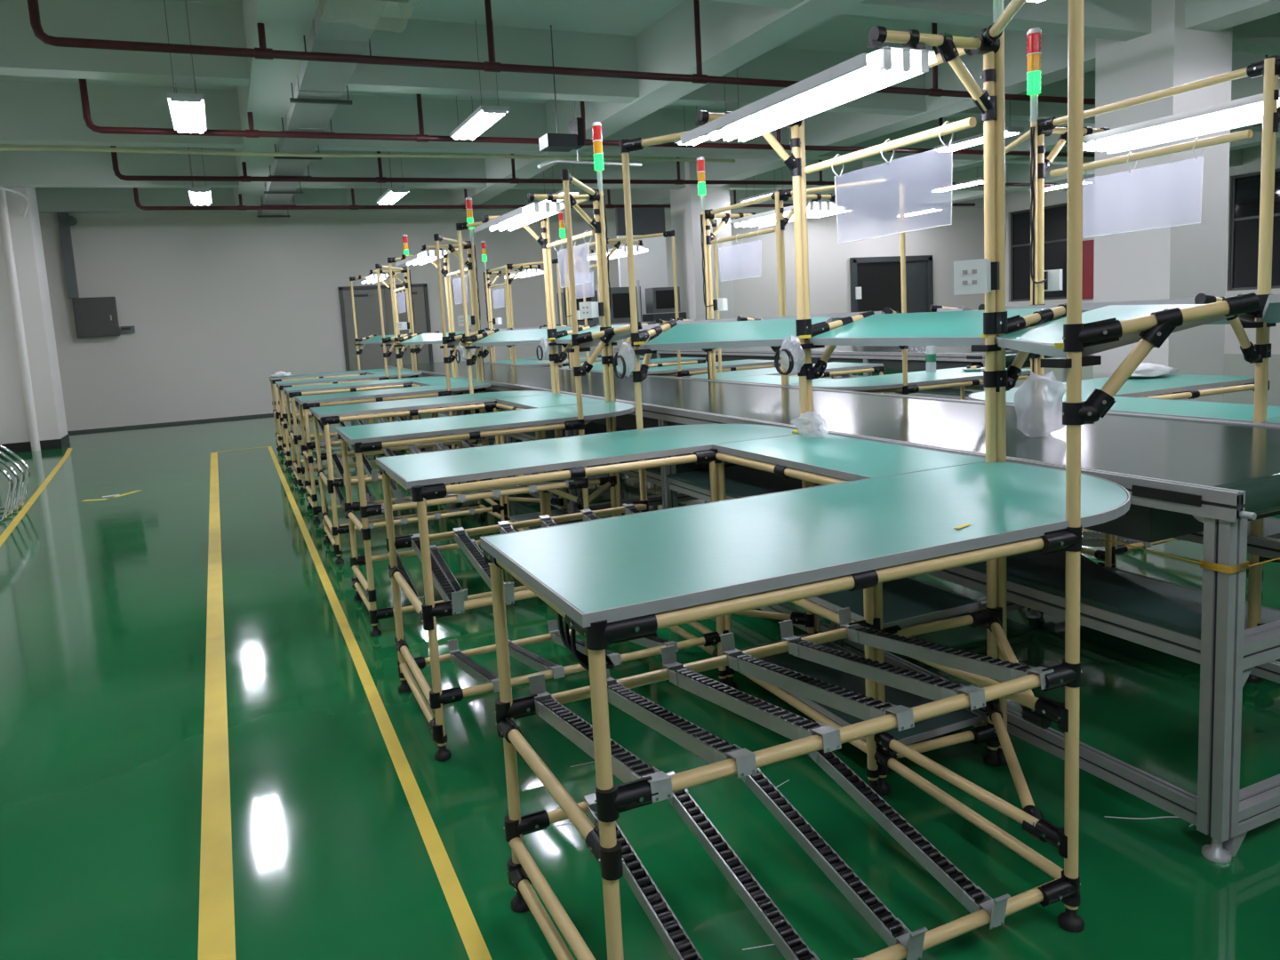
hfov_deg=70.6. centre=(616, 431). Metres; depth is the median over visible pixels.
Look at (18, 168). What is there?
ceiling beam
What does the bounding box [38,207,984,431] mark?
wall
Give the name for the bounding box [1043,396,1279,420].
countertop
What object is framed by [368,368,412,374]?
countertop
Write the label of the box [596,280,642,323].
window
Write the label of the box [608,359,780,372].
countertop
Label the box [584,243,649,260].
light
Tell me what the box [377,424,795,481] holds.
countertop
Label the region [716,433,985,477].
countertop
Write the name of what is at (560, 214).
light
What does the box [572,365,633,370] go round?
countertop
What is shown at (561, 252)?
power cable
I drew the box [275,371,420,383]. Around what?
countertop
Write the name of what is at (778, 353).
cable loop
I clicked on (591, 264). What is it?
plastic sheet
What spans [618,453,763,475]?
shelf
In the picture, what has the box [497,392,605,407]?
countertop
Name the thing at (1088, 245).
notice board
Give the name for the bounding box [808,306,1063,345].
shelf
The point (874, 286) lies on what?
door
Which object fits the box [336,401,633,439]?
countertop
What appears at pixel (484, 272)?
power cable
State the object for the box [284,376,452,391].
countertop
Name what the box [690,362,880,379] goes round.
countertop
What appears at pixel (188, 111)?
ceiling light
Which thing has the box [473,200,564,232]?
light
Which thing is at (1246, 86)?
beam
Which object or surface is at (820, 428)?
plastic bag
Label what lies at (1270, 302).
shelf
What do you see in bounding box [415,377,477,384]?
countertop
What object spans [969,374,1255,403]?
countertop
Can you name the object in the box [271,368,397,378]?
countertop
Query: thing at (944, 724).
shelf
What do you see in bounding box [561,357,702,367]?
countertop
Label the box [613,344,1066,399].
conveyor
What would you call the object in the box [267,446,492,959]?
tape
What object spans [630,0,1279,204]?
beam
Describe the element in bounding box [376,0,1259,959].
workbench
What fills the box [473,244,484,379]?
power cable
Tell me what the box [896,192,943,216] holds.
ceiling light
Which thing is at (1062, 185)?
ceiling light
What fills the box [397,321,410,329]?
box
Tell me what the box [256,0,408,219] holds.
air duct
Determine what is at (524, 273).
light
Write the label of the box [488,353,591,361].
countertop
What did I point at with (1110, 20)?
beam
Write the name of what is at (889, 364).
tray
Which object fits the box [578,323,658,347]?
shelf
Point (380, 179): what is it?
pipe
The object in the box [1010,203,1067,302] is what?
window
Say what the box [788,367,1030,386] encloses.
countertop
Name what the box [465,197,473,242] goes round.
light
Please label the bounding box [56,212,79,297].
cable trunking
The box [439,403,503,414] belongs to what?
shelf
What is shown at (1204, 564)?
string
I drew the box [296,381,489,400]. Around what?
countertop
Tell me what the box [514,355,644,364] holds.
countertop
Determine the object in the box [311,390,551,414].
countertop
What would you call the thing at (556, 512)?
shelf
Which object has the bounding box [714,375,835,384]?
countertop
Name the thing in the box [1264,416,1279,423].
countertop
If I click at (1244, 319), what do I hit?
shelf
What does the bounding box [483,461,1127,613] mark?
countertop
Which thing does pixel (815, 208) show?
light
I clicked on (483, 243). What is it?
light
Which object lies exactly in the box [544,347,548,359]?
plastic bag
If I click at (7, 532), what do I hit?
tape
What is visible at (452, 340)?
shelf
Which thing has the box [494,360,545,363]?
countertop
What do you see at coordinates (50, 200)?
ceiling beam
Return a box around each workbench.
[268,264,439,471]
[282,233,512,522]
[309,168,658,636]
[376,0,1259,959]
[468,258,644,367]
[539,230,780,377]
[669,173,1030,399]
[929,55,1279,682]
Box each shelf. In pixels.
[359,334,403,343]
[385,332,436,344]
[400,330,473,344]
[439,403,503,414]
[447,329,511,345]
[472,327,572,346]
[498,327,539,330]
[510,509,583,529]
[541,326,571,328]
[554,323,644,343]
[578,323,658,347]
[585,320,667,332]
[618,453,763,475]
[643,316,831,350]
[667,462,823,498]
[675,318,736,324]
[740,633,978,740]
[762,311,885,321]
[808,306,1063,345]
[817,577,976,623]
[824,375,863,378]
[916,384,975,396]
[936,308,973,311]
[962,550,1201,638]
[995,304,1233,357]
[1005,297,1255,324]
[1104,567,1279,630]
[1247,517,1279,535]
[1262,294,1279,323]
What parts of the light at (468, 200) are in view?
clear stem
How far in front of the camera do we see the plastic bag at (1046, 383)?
2.99 m
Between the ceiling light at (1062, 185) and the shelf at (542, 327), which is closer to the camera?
the shelf at (542, 327)
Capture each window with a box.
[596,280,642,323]
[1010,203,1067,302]
[1229,168,1279,290]
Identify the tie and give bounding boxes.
[792,428,806,433]
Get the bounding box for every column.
[0,187,67,444]
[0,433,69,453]
[669,157,735,362]
[1092,0,1232,402]
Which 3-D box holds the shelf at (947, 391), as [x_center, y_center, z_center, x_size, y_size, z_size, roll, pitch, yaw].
[3.129,-0.393,8.361,0.770,0.014,1.472,-6,8,-23]
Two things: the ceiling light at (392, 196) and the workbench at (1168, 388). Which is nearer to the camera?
the workbench at (1168, 388)
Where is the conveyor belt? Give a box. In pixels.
[408,376,1279,543]
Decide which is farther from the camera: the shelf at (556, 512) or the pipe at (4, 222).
the pipe at (4, 222)
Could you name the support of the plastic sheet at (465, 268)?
hanging from the workbench at (436, 386)
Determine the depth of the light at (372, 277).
10.29 m
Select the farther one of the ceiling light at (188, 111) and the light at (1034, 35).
the ceiling light at (188, 111)
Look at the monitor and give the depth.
15.03 m
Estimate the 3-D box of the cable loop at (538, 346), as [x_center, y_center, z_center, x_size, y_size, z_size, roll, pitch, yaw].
[-0.501,-0.508,5.856,0.011,0.096,0.128,-6,8,-23]
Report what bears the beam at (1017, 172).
attached to the wall at (218, 305)
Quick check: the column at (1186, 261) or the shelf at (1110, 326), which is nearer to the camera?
the shelf at (1110, 326)
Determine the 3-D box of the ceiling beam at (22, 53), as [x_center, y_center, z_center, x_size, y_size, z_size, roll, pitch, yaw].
[3.248,-4.013,10.500,21.050,0.590,0.240,-6,8,-23]
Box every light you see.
[163,0,206,133]
[187,147,211,205]
[353,272,388,284]
[376,151,409,204]
[395,248,447,266]
[402,234,408,267]
[449,23,509,140]
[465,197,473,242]
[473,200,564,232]
[480,240,486,270]
[502,267,543,278]
[538,166,581,201]
[558,210,565,249]
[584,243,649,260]
[592,121,604,191]
[674,67,738,145]
[680,40,936,143]
[696,157,705,211]
[730,199,845,228]
[739,178,786,202]
[812,207,853,217]
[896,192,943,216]
[929,174,983,191]
[933,100,1023,151]
[992,0,1004,31]
[1025,0,1043,3]
[1026,27,1041,122]
[1028,178,1094,191]
[1083,88,1279,154]
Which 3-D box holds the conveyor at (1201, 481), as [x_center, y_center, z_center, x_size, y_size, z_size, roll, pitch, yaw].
[-0.408,0.011,7.515,1.081,0.910,11.562,-6,8,-23]
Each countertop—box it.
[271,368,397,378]
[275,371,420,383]
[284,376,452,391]
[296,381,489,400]
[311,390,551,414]
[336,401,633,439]
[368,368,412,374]
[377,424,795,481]
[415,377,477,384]
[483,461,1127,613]
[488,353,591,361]
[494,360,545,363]
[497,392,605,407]
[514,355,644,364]
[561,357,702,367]
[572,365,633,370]
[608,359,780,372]
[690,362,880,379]
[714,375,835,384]
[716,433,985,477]
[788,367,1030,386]
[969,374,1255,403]
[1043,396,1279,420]
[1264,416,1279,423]
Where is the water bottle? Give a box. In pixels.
[925,345,935,372]
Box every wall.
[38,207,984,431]
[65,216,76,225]
[615,208,668,363]
[1005,141,1279,354]
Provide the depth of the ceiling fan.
9.70 m
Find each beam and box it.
[0,0,1279,132]
[0,80,1242,167]
[0,144,1094,191]
[35,187,1006,213]
[233,0,319,213]
[445,0,863,211]
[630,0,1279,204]
[704,0,1279,55]
[783,51,1279,203]
[910,129,1279,208]
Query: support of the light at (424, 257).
hanging from the workbench at (436, 386)
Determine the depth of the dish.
5.77 m
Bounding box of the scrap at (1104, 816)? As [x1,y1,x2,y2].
[1104,816,1192,826]
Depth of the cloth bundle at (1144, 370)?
4.66 m
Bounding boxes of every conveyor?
[384,360,1279,863]
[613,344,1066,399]
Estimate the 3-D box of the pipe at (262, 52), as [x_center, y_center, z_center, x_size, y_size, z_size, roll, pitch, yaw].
[3.519,-3.691,8.837,15.916,0.848,0.075,-6,8,-23]
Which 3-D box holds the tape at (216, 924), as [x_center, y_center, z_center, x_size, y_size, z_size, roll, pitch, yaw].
[-1.925,0.948,4.294,0.173,0.001,15.200,-6,8,-23]
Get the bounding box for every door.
[338,283,433,399]
[849,255,933,312]
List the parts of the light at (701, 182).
clear stem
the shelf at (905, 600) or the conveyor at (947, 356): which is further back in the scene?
the conveyor at (947, 356)
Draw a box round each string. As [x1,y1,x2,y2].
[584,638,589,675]
[1081,533,1279,574]
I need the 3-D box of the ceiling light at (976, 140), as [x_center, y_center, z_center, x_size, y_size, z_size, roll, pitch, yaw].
[4.480,-4.038,11.256,0.270,0.869,1.220,-6,8,-23]
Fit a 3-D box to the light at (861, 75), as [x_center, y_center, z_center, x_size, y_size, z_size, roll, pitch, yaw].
[0.529,-0.992,2.710,0.257,0.071,0.970,-6,8,-23]
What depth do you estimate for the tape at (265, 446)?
11.36 m
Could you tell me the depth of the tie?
3.35 m
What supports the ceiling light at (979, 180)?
hanging from the ceiling
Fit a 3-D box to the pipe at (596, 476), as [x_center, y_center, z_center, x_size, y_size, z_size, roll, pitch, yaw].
[-0.386,0.233,5.490,0.360,0.016,0.834,-6,8,-23]
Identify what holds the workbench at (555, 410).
on the floor
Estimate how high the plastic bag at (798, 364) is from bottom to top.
0.148 m
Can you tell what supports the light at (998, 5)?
on the workbench at (852, 547)
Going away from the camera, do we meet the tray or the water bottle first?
the water bottle
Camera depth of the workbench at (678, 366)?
8.11 m
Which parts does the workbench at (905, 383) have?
post, post, post, lamp arm, rail, hanging rail, post, post, lamp arm, rail, rail, rail, post, leg, rail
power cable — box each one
[408,270,417,367]
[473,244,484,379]
[483,272,492,362]
[560,251,571,368]
[603,195,615,400]
[700,214,714,379]
[1004,100,1006,239]
[1030,126,1047,405]
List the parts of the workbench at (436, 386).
leg, rail, leg, leg, rail, rail, rail, leg, rail, rail, rail, rail, rail, rail, rail, rail, rail, post, leg, leg, lamp arm, post, post, rail, post, hanging rail, rail, post, post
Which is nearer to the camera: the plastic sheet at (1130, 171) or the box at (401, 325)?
the plastic sheet at (1130, 171)
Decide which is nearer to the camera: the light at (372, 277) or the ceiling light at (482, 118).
the ceiling light at (482, 118)
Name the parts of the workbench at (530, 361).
post, post, rail, hanging rail, lamp arm, post, post, post, lamp arm, rail, rail, post, rail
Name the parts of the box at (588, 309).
plate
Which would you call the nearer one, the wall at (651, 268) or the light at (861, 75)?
the light at (861, 75)
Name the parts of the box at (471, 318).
plate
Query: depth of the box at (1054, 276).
3.80 m
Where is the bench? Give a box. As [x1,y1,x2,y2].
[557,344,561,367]
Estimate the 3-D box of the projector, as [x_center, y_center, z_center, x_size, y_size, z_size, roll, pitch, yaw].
[-0.558,-3.284,8.635,0.380,1.140,0.250,-6,8,-23]
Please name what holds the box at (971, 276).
attached to the workbench at (852, 547)
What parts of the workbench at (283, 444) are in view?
leg, leg, leg, leg, rail, rail, rail, post, post, lamp arm, rail, hanging rail, post, rail, post, post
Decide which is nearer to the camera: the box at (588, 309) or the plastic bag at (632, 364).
the plastic bag at (632, 364)
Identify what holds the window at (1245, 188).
in the wall at (1016, 201)
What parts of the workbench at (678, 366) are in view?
post, post, hanging rail, rail, post, lamp arm, lamp arm, rail, rail, rail, post, rail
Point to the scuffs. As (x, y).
(591, 762)
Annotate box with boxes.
[72,296,119,337]
[120,325,135,333]
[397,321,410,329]
[457,314,475,326]
[492,317,502,324]
[576,310,583,319]
[578,301,604,319]
[708,297,727,311]
[953,258,999,295]
[1044,269,1062,291]
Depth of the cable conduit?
9.99 m
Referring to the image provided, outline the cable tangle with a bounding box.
[557,612,614,671]
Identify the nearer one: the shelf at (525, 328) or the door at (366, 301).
the shelf at (525, 328)
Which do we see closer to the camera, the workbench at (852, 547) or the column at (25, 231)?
the workbench at (852, 547)
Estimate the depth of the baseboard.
15.47 m
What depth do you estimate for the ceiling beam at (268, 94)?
7.68 m
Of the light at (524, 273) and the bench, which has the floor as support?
the bench
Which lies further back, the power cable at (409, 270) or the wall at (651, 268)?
the wall at (651, 268)
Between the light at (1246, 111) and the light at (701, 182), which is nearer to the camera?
the light at (1246, 111)
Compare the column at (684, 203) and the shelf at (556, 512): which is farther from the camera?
the column at (684, 203)
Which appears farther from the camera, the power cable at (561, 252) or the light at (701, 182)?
the power cable at (561, 252)
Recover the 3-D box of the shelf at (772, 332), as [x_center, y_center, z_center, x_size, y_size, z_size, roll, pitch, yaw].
[0.482,-0.394,3.647,0.692,0.097,0.306,1,8,32]
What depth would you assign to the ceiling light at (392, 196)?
13.05 m
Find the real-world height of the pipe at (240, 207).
0.848 m
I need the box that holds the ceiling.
[0,0,1095,121]
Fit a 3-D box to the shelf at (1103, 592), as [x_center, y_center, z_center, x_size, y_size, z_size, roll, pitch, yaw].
[1.468,0.384,2.903,0.770,0.014,1.360,-6,8,-23]
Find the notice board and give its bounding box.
[1081,239,1094,299]
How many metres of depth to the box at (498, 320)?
11.51 m
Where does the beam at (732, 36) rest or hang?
attached to the wall at (218, 305)
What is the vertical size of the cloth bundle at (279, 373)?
0.066 m
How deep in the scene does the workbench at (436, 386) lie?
7.56 m
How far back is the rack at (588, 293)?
14.43 m
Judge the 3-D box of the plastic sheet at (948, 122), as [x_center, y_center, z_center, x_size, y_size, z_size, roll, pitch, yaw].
[0.852,-0.765,2.831,0.048,0.295,0.557,-6,8,-23]
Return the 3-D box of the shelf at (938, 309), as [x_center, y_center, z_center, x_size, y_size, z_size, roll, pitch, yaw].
[1.684,-0.526,4.159,0.306,0.097,0.692,-2,7,11]
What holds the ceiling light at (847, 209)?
hanging from the ceiling
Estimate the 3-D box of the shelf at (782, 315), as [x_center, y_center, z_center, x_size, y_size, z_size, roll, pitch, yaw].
[1.224,-0.631,5.210,0.692,0.097,0.306,1,8,32]
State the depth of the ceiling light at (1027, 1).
5.99 m
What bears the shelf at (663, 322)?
attached to the workbench at (678, 366)
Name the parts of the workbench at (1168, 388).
rail, post, post, lamp arm, rail, leg, leg, rail, rail, hanging rail, rail, post, post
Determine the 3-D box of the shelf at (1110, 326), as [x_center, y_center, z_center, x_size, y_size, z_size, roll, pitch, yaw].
[1.135,-0.245,2.153,0.306,0.097,0.692,-2,7,11]
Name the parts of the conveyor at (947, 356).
leg, leg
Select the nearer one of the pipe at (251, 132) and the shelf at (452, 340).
the shelf at (452, 340)
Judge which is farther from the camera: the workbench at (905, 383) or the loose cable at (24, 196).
the loose cable at (24, 196)
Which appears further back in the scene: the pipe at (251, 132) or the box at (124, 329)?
the box at (124, 329)
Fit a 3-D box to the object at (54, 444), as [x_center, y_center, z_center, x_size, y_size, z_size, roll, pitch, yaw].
[-8.358,0.178,12.912,0.812,0.130,0.732,-6,8,-23]
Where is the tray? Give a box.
[617,352,1030,370]
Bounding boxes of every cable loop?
[455,349,460,363]
[536,345,543,359]
[613,354,626,378]
[774,348,793,375]
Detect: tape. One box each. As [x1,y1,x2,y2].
[0,448,72,546]
[82,490,139,501]
[197,452,235,959]
[216,446,268,452]
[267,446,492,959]
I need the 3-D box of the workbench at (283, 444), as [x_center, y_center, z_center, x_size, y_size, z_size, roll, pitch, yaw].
[-3.027,-0.798,10.435,1.808,2.070,2.489,-6,8,-23]
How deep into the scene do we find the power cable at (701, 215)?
6.27 m
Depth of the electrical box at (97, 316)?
14.74 m
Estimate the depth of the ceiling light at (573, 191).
13.81 m
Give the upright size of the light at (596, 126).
0.365 m
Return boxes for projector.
[538,24,584,151]
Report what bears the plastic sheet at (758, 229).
hanging from the workbench at (905, 383)
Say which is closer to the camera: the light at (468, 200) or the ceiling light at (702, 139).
the light at (468, 200)
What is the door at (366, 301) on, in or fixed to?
in the wall at (218, 305)
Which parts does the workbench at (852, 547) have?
leg, rail, rail, rail, rail, leg, rail, rail, leg, rail, rail, rail, rail, rail, rail, rail, rail, leg, post, rail, rail, rail, rail, lamp arm, leg, leg, rail, post, rail, post, rail, rail, rail, leg, leg, hanging rail, lamp arm, rail, rail, rail, rail, rail, rail, rail, rail, rail, post, post, rail, post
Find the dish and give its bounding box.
[960,365,984,371]
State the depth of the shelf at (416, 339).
8.75 m
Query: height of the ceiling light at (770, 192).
0.869 m
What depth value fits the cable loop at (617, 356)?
3.69 m
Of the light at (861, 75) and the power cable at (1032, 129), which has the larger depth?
the power cable at (1032, 129)
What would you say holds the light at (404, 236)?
on the workbench at (283, 444)
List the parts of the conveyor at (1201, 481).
leg, leg, leg, leg, leg, leg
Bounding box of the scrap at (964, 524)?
[953,523,970,528]
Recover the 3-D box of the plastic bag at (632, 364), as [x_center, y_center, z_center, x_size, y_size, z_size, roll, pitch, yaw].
[0.041,-0.294,3.702,0.062,0.147,0.131,-8,8,-32]
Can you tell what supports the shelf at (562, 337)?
attached to the workbench at (555, 410)
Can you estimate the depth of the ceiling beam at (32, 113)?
10.77 m
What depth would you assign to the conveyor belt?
2.29 m
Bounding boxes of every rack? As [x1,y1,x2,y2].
[0,444,30,522]
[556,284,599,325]
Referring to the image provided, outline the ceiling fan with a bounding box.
[537,100,641,167]
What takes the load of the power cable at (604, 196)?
attached to the workbench at (555, 410)
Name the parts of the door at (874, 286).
dark doorway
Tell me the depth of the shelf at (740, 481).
4.39 m
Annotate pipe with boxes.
[0,189,40,451]
[27,0,1268,104]
[78,78,1095,157]
[110,145,1084,186]
[133,187,975,210]
[531,466,603,480]
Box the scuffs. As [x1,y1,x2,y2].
[556,761,862,959]
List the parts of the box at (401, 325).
plate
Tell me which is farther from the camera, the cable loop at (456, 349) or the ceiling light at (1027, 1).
the cable loop at (456, 349)
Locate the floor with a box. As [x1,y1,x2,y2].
[0,353,1279,959]
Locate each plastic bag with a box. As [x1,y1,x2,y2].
[459,352,466,362]
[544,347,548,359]
[626,357,634,376]
[792,352,805,372]
[804,417,828,437]
[1016,371,1065,437]
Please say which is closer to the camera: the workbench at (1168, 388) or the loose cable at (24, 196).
the workbench at (1168, 388)
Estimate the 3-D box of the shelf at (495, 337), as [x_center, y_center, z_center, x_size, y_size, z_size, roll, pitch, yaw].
[-0.631,-0.647,6.192,0.692,0.097,0.306,1,8,32]
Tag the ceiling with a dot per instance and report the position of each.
(843, 33)
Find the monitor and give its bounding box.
[642,286,686,324]
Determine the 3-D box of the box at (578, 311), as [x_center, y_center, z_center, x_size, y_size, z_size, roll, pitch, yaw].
[-0.401,-1.148,8.932,0.096,0.090,0.100,2,9,34]
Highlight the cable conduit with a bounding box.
[0,145,735,162]
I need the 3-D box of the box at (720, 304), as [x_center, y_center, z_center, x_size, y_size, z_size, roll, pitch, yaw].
[0.716,-0.894,6.377,0.096,0.090,0.100,2,9,34]
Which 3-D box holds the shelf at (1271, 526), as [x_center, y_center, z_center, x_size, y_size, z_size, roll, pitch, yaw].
[2.183,0.326,3.564,0.360,0.016,0.834,-6,8,-23]
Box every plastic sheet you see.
[449,267,469,303]
[553,230,591,287]
[574,264,595,298]
[716,229,763,281]
[831,120,953,243]
[1082,137,1204,238]
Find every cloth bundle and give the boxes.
[270,371,291,377]
[1112,362,1178,378]
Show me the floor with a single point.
(103, 604)
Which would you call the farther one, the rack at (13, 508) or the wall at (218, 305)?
the wall at (218, 305)
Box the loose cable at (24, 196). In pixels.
[0,186,29,216]
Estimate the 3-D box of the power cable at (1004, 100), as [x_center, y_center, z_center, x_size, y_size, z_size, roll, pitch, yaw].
[1.043,-0.482,2.508,0.072,1.140,0.032,-6,8,-23]
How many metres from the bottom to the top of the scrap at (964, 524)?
0.001 m
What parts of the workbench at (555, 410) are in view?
leg, rail, rail, rail, leg, leg, rail, rail, rail, leg, rail, rail, rail, rail, rail, rail, rail, rail, post, rail, rail, rail, rail, rail, lamp arm, leg, leg, rail, rail, leg, leg, post, post, lamp arm, rail, hanging rail, rail, post, rail, rail, post, post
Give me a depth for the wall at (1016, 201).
17.70 m
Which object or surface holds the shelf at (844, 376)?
attached to the conveyor at (947, 356)
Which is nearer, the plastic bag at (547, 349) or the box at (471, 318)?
the plastic bag at (547, 349)
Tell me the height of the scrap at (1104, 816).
0.003 m
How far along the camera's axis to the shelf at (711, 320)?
5.80 m
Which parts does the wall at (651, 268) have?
dark pane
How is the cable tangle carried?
attached to the workbench at (852, 547)
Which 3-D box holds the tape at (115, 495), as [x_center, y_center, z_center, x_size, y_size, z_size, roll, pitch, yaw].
[-4.673,0.597,8.374,0.226,0.001,0.525,-1,8,19]
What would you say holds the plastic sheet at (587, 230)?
hanging from the workbench at (555, 410)
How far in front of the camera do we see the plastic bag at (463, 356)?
6.21 m
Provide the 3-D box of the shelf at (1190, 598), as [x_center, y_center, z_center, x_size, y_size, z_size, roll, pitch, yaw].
[2.203,0.673,3.608,0.360,0.016,0.834,-6,8,-23]
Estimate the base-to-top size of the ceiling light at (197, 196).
0.869 m
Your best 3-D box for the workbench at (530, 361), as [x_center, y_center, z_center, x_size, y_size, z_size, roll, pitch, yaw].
[-0.870,-1.037,11.355,1.808,2.070,2.489,-6,8,-23]

